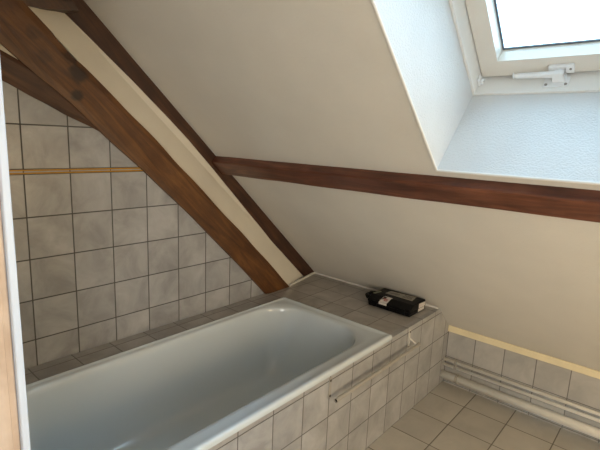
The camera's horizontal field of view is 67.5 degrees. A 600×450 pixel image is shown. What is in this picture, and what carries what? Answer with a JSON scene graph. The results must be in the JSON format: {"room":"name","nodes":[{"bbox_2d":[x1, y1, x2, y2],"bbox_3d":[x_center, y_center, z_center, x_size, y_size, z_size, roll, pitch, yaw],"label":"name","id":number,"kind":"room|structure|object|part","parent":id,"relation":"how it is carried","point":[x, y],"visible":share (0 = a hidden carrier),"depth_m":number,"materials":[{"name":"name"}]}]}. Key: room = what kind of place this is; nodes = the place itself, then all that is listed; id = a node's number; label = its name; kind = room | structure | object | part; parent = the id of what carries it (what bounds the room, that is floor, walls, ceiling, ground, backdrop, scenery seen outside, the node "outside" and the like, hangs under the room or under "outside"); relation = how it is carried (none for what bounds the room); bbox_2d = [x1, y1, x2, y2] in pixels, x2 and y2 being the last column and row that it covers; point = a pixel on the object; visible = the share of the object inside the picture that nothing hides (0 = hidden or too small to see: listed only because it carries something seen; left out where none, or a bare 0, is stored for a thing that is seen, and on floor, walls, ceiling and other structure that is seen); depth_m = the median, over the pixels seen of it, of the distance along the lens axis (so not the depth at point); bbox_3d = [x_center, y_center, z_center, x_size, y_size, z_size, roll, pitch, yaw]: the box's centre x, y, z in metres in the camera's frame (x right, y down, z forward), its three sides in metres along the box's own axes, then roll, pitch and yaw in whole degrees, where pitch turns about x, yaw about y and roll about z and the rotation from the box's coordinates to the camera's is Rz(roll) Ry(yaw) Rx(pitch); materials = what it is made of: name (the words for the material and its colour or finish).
{"room":"bathroom","nodes":[
{"label":"bathroom","id":0,"kind":"room"},
{"bbox_2d":[0,6,302,368],"bbox_3d":[-1.040,-0.341,1.815,0.184,2.900,4.113,12,14,40],"label":"wall","id":1,"kind":"structure","parent":0,"point":[104,255],"depth_m":1.97,"materials":[{"name":"grey tile"}]},
{"bbox_2d":[0,50,99,131],"bbox_3d":[-1.070,-0.569,1.638,0.092,0.493,0.962,12,14,40],"label":"beam","id":2,"kind":"structure","parent":1,"relation":"attached to","point":[14,72],"depth_m":1.67,"materials":[{"name":"brown wood"}]},
{"bbox_2d":[65,0,313,275],"bbox_3d":[-0.532,-0.432,2.366,0.012,1.835,2.067,12,14,40],"label":"rafter","id":3,"kind":"object","parent":1,"relation":"attached to","point":[85,18],"visible":0.95,"depth_m":2.20,"materials":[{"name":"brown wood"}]},
{"bbox_2d":[84,0,599,370],"bbox_3d":[0.951,-0.406,1.322,3.790,2.747,2.919,12,14,40],"label":"ceiling","id":4,"kind":"structure","parent":0,"point":[378,85],"depth_m":1.70,"materials":[{"name":"beige paint"}]},
{"bbox_2d":[213,156,599,222],"bbox_3d":[0.901,-0.053,1.339,3.574,0.103,0.107,12,14,40],"label":"purlin","id":5,"kind":"object","parent":4,"relation":"attached to","point":[552,201],"visible":1,"depth_m":1.65,"materials":[{"name":"brown wood"}]},
{"bbox_2d":[449,0,599,95],"bbox_3d":[0.742,-0.858,1.136,0.787,0.928,0.988,12,14,40],"label":"window","id":6,"kind":"structure","parent":4,"relation":"attached to","point":[492,68],"depth_m":1.60,"materials":[{"name":"white paint"}]},
{"bbox_3d":[0.852,-0.535,1.607,0.167,0.041,0.041,12,14,40],"label":"lever","id":7,"kind":"part","parent":6,"relation":"part of","materials":[{"name":"white plastic"}]},
{"bbox_3d":[0.904,-0.509,1.581,0.080,0.050,0.036,12,14,40],"label":"handle","id":8,"kind":"part","parent":6,"relation":"part of","materials":[{"name":"white plastic"}]},
{"bbox_3d":[0.912,-0.546,1.566,0.080,0.030,0.031,12,14,40],"label":"catch plate","id":9,"kind":"part","parent":6,"relation":"part of","materials":[{"name":"white plastic"}]},
{"bbox_2d":[365,381,599,449],"bbox_3d":[0.252,1.411,0.941,3.790,0.100,4.113,12,14,40],"label":"floor","id":10,"kind":"structure","parent":0,"point":[449,417],"depth_m":2.43,"materials":[{"name":"beige tile"}]},
{"bbox_2d":[0,62,30,449],"bbox_3d":[-0.581,0.058,0.896,0.034,2.500,0.015,12,14,40],"label":"trim","id":11,"kind":"structure","parent":10,"relation":"on","point":[5,191],"depth_m":0.90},
{"bbox_2d":[25,272,447,449],"bbox_3d":[-0.227,0.804,2.272,0.978,0.550,2.422,12,14,40],"label":"tub surround","id":12,"kind":"object","parent":10,"relation":"on","point":[312,420],"visible":0.66,"depth_m":2.23,"materials":[{"name":"grey tile"}]},
{"bbox_2d":[0,0,289,293],"bbox_3d":[-0.698,-0.294,2.132,0.104,1.639,1.924,12,14,40],"label":"beam","id":13,"kind":"structure","parent":12,"relation":"on","point":[23,34],"depth_m":1.93,"materials":[{"name":"brown wood"}]},
{"bbox_2d":[22,0,78,12],"bbox_3d":[-1.028,-0.862,1.622,0.084,0.205,0.419,12,14,40],"label":"beam","id":14,"kind":"structure","parent":13,"relation":"attached to","point":[63,6],"depth_m":1.70,"materials":[{"name":"brown wood"}]},
{"bbox_2d":[26,297,391,449],"bbox_3d":[-0.367,0.776,1.906,0.747,0.393,1.656,12,14,40],"label":"bathtub","id":15,"kind":"object","parent":12,"relation":"in","point":[195,388],"visible":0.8,"depth_m":2.07,"materials":[{"name":"white ceramic"}]},
{"bbox_2d":[328,329,420,402],"bbox_3d":[0.384,0.649,2.148,0.054,0.096,0.753,12,14,40],"label":"towel rail","id":16,"kind":"object","parent":12,"relation":"attached to","point":[352,389],"visible":1,"depth_m":2.07,"materials":[{"name":"white metal"}]},
{"bbox_2d":[365,288,424,316],"bbox_3d":[0.553,0.453,2.698,0.341,0.067,0.209,12,14,40],"label":"tool case","id":17,"kind":"object","parent":12,"relation":"on","point":[400,303],"visible":1,"depth_m":2.63,"materials":[{"name":"black plastic"}]},
{"bbox_3d":[0.446,0.431,2.781,0.067,0.026,0.122,12,14,40],"label":"carrying handle","id":18,"kind":"part","parent":17,"relation":"part of","materials":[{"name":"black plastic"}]},
{"bbox_2d":[443,331,599,442],"bbox_3d":[1.582,0.945,2.390,3.790,0.386,0.100,12,14,40],"label":"wall","id":19,"kind":"structure","parent":0,"point":[580,389],"depth_m":2.56,"materials":[{"name":"grey tile"}]},
{"bbox_2d":[440,369,599,439],"bbox_3d":[1.889,1.153,2.039,2.610,0.052,0.052,12,14,40],"label":"pipe","id":20,"kind":"object","parent":19,"relation":"attached to","point":[561,419],"visible":1,"depth_m":2.54,"materials":[{"name":"beige paint"}]},
{"bbox_2d":[443,362,599,422],"bbox_3d":[1.898,1.087,2.034,2.610,0.019,0.019,12,14,40],"label":"pipe","id":21,"kind":"object","parent":19,"relation":"attached to","point":[444,363],"visible":1,"depth_m":2.55,"materials":[{"name":"white metal"}]},
{"bbox_2d":[443,357,599,415],"bbox_3d":[1.898,1.052,2.026,2.610,0.019,0.019,12,14,40],"label":"pipe","id":22,"kind":"object","parent":19,"relation":"attached to","point":[444,358],"visible":1,"depth_m":2.54,"materials":[{"name":"white metal"}]},
{"bbox_2d":[448,325,599,378],"bbox_3d":[1.927,0.852,2.009,2.612,0.040,0.032,12,14,40],"label":"trim","id":23,"kind":"structure","parent":19,"relation":"attached to","point":[542,357],"depth_m":2.53,"materials":[{"name":"beige paint"}]},
{"bbox_3d":[-1.476,0.070,0.633,0.970,2.500,1.485,12,14,40],"label":"wall","id":24,"kind":"structure","parent":0,"visible":0},
{"bbox_2d":[0,203,20,449],"bbox_3d":[-0.640,0.067,0.838,0.022,2.500,0.151,12,14,40],"label":"trim","id":25,"kind":"structure","parent":24,"relation":"attached to","point":[9,422],"depth_m":0.92,"materials":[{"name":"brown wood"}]}
]}

